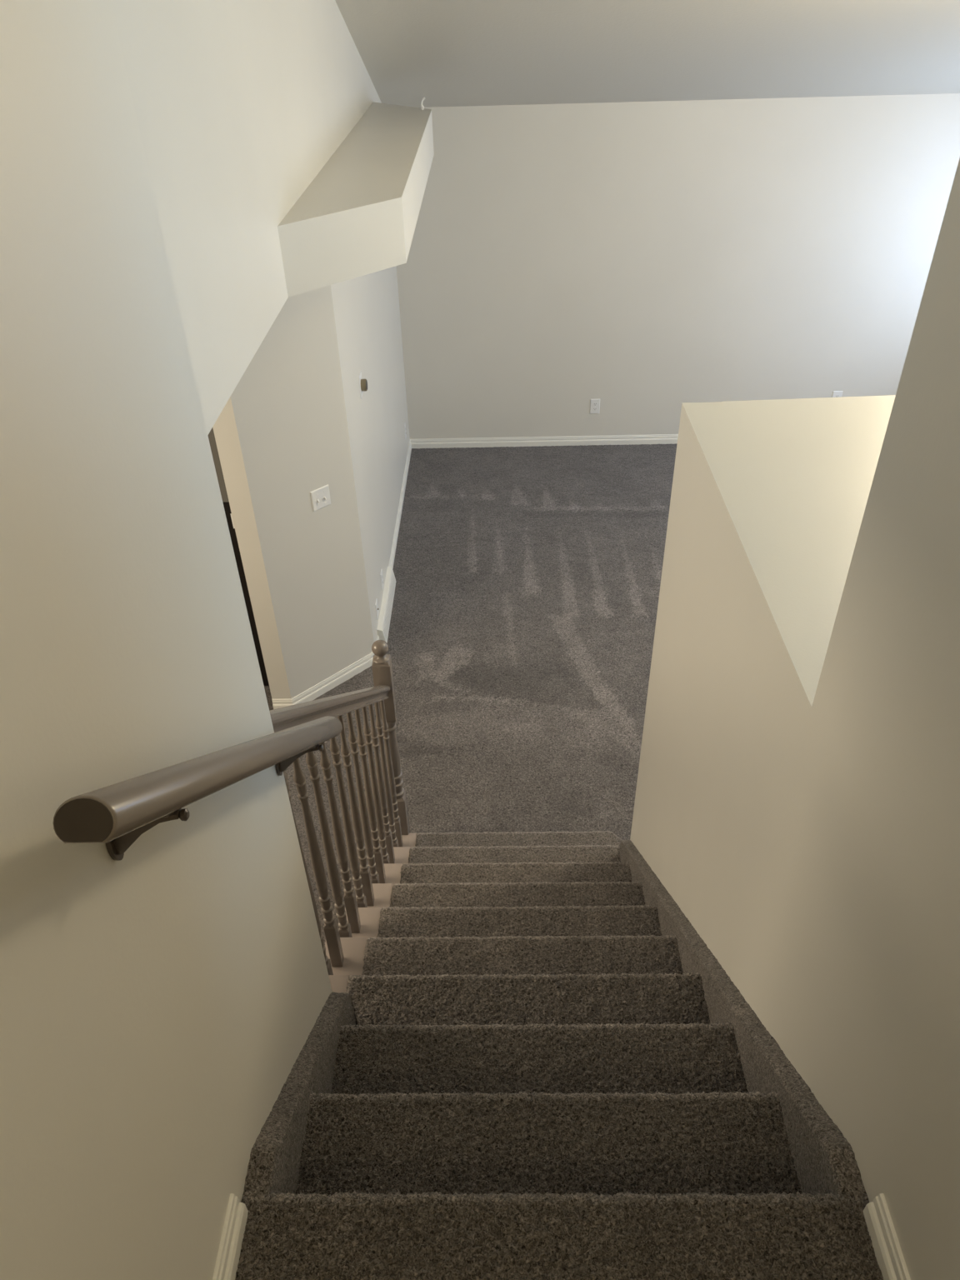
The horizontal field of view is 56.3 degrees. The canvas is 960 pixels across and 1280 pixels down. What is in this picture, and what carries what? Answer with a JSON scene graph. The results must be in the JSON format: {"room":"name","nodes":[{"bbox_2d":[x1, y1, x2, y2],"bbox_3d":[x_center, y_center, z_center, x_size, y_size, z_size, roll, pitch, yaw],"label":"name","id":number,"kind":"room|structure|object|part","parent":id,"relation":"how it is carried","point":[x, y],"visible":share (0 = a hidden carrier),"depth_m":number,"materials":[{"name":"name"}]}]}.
{"room":"home staircase","nodes":[
{"label":"home staircase","id":0,"kind":"room"},
{"bbox_2d":[0,0,332,1279],"bbox_3d":[-0.459,0.891,0.178,0.120,5.734,3.210,-1,37,1],"label":"wall","id":1,"kind":"structure","parent":0,"point":[158,1002],"depth_m":0.96,"materials":[{"name":"paint"}]},
{"bbox_2d":[52,715,342,860],"bbox_3d":[-0.337,0.161,1.278,0.097,0.701,0.860,-1,37,1],"label":"wall handrail","id":2,"kind":"object","parent":1,"relation":"attached to","point":[116,815],"visible":1,"depth_m":0.92,"materials":[{"name":"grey wood"}]},
{"bbox_3d":[-0.389,0.216,0.954,0.005,0.048,0.024,-1,37,1],"label":"wall plate","id":3,"kind":"part","parent":2,"relation":"part of","materials":[{"name":"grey metal"}]},
{"bbox_3d":[-0.348,0.200,0.941,0.080,0.063,0.013,-1,37,1],"label":"bracket arm","id":4,"kind":"part","parent":2,"relation":"part of","materials":[{"name":"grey metal"}]},
{"bbox_3d":[-0.373,0.233,1.664,0.005,0.048,0.024,-1,37,1],"label":"wall plate","id":5,"kind":"part","parent":2,"relation":"part of","materials":[{"name":"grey metal"}]},
{"bbox_3d":[-0.333,0.216,1.651,0.080,0.063,0.013,-1,37,1],"label":"bracket arm","id":6,"kind":"part","parent":2,"relation":"part of","materials":[{"name":"grey metal"}]},
{"bbox_2d":[212,1193,248,1279],"bbox_3d":[-0.378,1.653,0.358,0.015,0.098,2.570,-1,37,1],"label":"baseboard","id":7,"kind":"structure","parent":1,"relation":"attached to","point":[230,1247],"depth_m":1.32,"materials":[{"name":"white paint"}]},
{"bbox_2d":[110,0,409,699],"bbox_3d":[-1.024,-1.032,2.705,0.565,5.734,9.550,-1,37,1],"label":"wall","id":8,"kind":"structure","parent":0,"point":[240,105],"depth_m":4.27,"materials":[{"name":"paint"}]},
{"bbox_2d":[271,699,293,709],"bbox_3d":[-1.170,0.395,5.344,0.121,0.106,0.014,-1,37,1],"label":"baseboard","id":9,"kind":"structure","parent":8,"relation":"attached to","point":[277,703],"depth_m":5.33,"materials":[{"name":"white paint"}]},
{"bbox_2d":[310,484,330,511],"bbox_3d":[-0.850,-0.758,4.815,0.118,0.118,0.019,-32,47,-33],"label":"light switch","id":10,"kind":"object","parent":8,"relation":"attached to","point":[320,497],"visible":1,"depth_m":4.81,"materials":[{"name":"white plastic"}]},
{"bbox_2d":[290,652,374,704],"bbox_3d":[-0.884,0.253,5.518,0.648,0.106,0.014,-32,47,-33],"label":"baseboard","id":11,"kind":"structure","parent":8,"relation":"attached to","point":[365,662],"depth_m":5.50,"materials":[{"name":"white paint"}]},
{"bbox_2d":[277,101,434,297],"bbox_3d":[-0.514,-2.436,4.675,0.428,0.252,3.405,-1,37,1],"label":"soffit","id":12,"kind":"structure","parent":8,"relation":"attached to","point":[357,217],"depth_m":3.66,"materials":[{"name":"paint"}]},
{"bbox_2d":[420,97,424,109],"bbox_3d":[-0.354,-3.333,5.577,0.030,0.070,0.020,-11,38,-11],"label":"cable","id":13,"kind":"object","parent":12,"relation":"on","point":[423,98],"visible":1,"depth_m":5.58,"materials":[{"name":"white plastic"}]},
{"bbox_2d":[358,371,367,399],"bbox_3d":[-0.675,-1.481,5.212,0.037,0.128,0.100,-1,37,1],"label":"thermostat","id":14,"kind":"object","parent":8,"relation":"attached to","point":[362,382],"visible":1,"depth_m":5.18,"materials":[{"name":"white plastic"}]},
{"bbox_2d":[375,598,379,619],"bbox_3d":[-0.657,-0.199,5.767,0.014,0.120,0.074,-1,37,1],"label":"cable plate","id":15,"kind":"object","parent":8,"relation":"attached to","point":[376,603],"visible":1,"depth_m":5.75,"materials":[{"name":"white plastic"}]},
{"bbox_2d":[380,569,384,590],"bbox_3d":[-0.657,-0.406,6.037,0.008,0.126,0.078,-1,37,1],"label":"electrical outlet","id":16,"kind":"object","parent":8,"relation":"attached to","point":[381,574],"visible":1,"depth_m":6.01,"materials":[{"name":"white plastic"}]},
{"bbox_2d":[376,566,395,642],"bbox_3d":[-0.631,-0.242,6.102,0.052,0.128,0.745,-1,37,1],"label":"air vent","id":17,"kind":"object","parent":8,"relation":"in","point":[385,614],"visible":0.98,"depth_m":6.04,"materials":[{"name":"white paint"}]},
{"bbox_2d":[383,573,395,639],"bbox_3d":[-0.614,-0.242,6.102,0.017,0.083,0.671,-1,37,1],"label":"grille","id":18,"kind":"object","parent":17,"relation":"attached to","point":[388,596],"depth_m":6.09,"materials":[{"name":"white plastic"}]},
{"bbox_2d":[389,440,411,568],"bbox_3d":[-0.637,-1.114,7.290,0.014,0.106,2.170,-1,37,1],"label":"baseboard","id":19,"kind":"structure","parent":8,"relation":"attached to","point":[408,456],"depth_m":7.18,"materials":[{"name":"white paint"}]},
{"bbox_2d":[404,422,406,439],"bbox_3d":[-0.640,-1.797,7.718,0.008,0.126,0.078,-1,37,1],"label":"electrical outlet","id":20,"kind":"object","parent":8,"relation":"attached to","point":[405,422],"visible":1,"depth_m":7.69,"materials":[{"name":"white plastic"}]},
{"bbox_2d":[264,443,677,944],"bbox_3d":[0.271,0.161,5.647,4.896,0.010,6.348,-1,37,1],"label":"floor","id":21,"kind":"structure","parent":0,"point":[522,632],"depth_m":5.86,"materials":[{"name":"carpet"}]},
{"bbox_2d":[207,428,269,685],"bbox_3d":[-1.694,-0.865,5.047,0.860,2.449,0.650,-1,37,1],"label":"doorway","id":22,"kind":"object","parent":21,"relation":"on","point":[211,435],"visible":0.05,"depth_m":4.96,"materials":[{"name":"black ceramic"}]},
{"bbox_3d":[-1.730,-1.175,4.414,0.785,1.125,0.024,-1,37,1],"label":"door","id":23,"kind":"part","parent":22,"relation":"part of","materials":[{"name":"grey paint"}]},
{"bbox_2d":[241,830,869,1203],"bbox_3d":[0.109,0.982,2.921,1.141,2.043,2.320,-1,37,1],"label":"staircase","id":24,"kind":"structure","parent":21,"relation":"on","point":[522,1012],"depth_m":1.98,"materials":[{"name":"carpet"}]},
{"bbox_2d":[269,640,409,974],"bbox_3d":[-0.415,0.598,3.070,0.075,2.473,1.735,-1,37,1],"label":"stair railing","id":25,"kind":"object","parent":24,"relation":"on","point":[382,818],"visible":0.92,"depth_m":2.95,"materials":[{"name":"grey wood"}]},
{"bbox_3d":[-0.428,0.196,2.715,0.061,1.402,1.662,-1,37,1],"label":"handrail","id":26,"kind":"part","parent":25,"relation":"part of","materials":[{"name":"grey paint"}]},
{"bbox_3d":[-0.394,0.575,4.099,0.075,1.257,0.075,-1,37,1],"label":"newel post","id":27,"kind":"part","parent":25,"relation":"part of","materials":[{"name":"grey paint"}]},
{"bbox_2d":[235,1190,883,1279],"bbox_3d":[0.113,1.072,1.285,0.970,0.211,0.455,-1,37,1],"label":"floor","id":28,"kind":"structure","parent":0,"point":[341,1236],"depth_m":1.35,"materials":[{"name":"carpet"}]},
{"bbox_2d":[335,0,959,107],"bbox_3d":[1.683,-2.046,1.991,5.165,2.634,9.700,-1,37,1],"label":"ceiling","id":29,"kind":"structure","parent":0,"point":[444,52],"depth_m":5.36,"materials":[{"name":"grey paint"}]},
{"bbox_2d":[396,93,959,439],"bbox_3d":[0.117,-3.762,6.711,8.450,5.134,0.150,-1,37,1],"label":"wall","id":30,"kind":"structure","parent":0,"point":[644,260],"depth_m":7.15,"materials":[{"name":"paint"}]},
{"bbox_2d":[410,434,678,448],"bbox_3d":[1.807,-1.804,8.092,4.885,0.106,0.014,-1,37,1],"label":"baseboard","id":31,"kind":"structure","parent":30,"relation":"attached to","point":[659,438],"depth_m":8.11,"materials":[{"name":"white paint"}]},
{"bbox_2d":[590,399,599,414],"bbox_3d":[1.014,-2.058,7.909,0.084,0.136,0.008,-1,37,1],"label":"electrical outlet","id":32,"kind":"object","parent":30,"relation":"attached to","point":[595,403],"visible":1,"depth_m":7.91,"materials":[{"name":"white plastic"}]},
{"bbox_2d":[831,390,843,397],"bbox_3d":[3.116,-2.109,7.846,0.084,0.136,0.008,-1,37,1],"label":"electrical outlet","id":33,"kind":"object","parent":30,"relation":"attached to","point":[836,393],"visible":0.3,"depth_m":7.82,"materials":[{"name":"white plastic"}]},
{"bbox_2d":[630,157,959,1279],"bbox_3d":[0.638,0.459,0.698,0.120,5.734,4.580,-1,37,1],"label":"wall","id":34,"kind":"structure","parent":0,"point":[797,796],"depth_m":1.48,"materials":[{"name":"paint"}]},
{"bbox_2d":[862,1193,910,1279],"bbox_3d":[0.579,1.639,0.338,0.015,0.098,2.570,-1,37,1],"label":"baseboard","id":35,"kind":"structure","parent":34,"relation":"attached to","point":[888,1253],"depth_m":1.30,"materials":[{"name":"white paint"}]}
]}

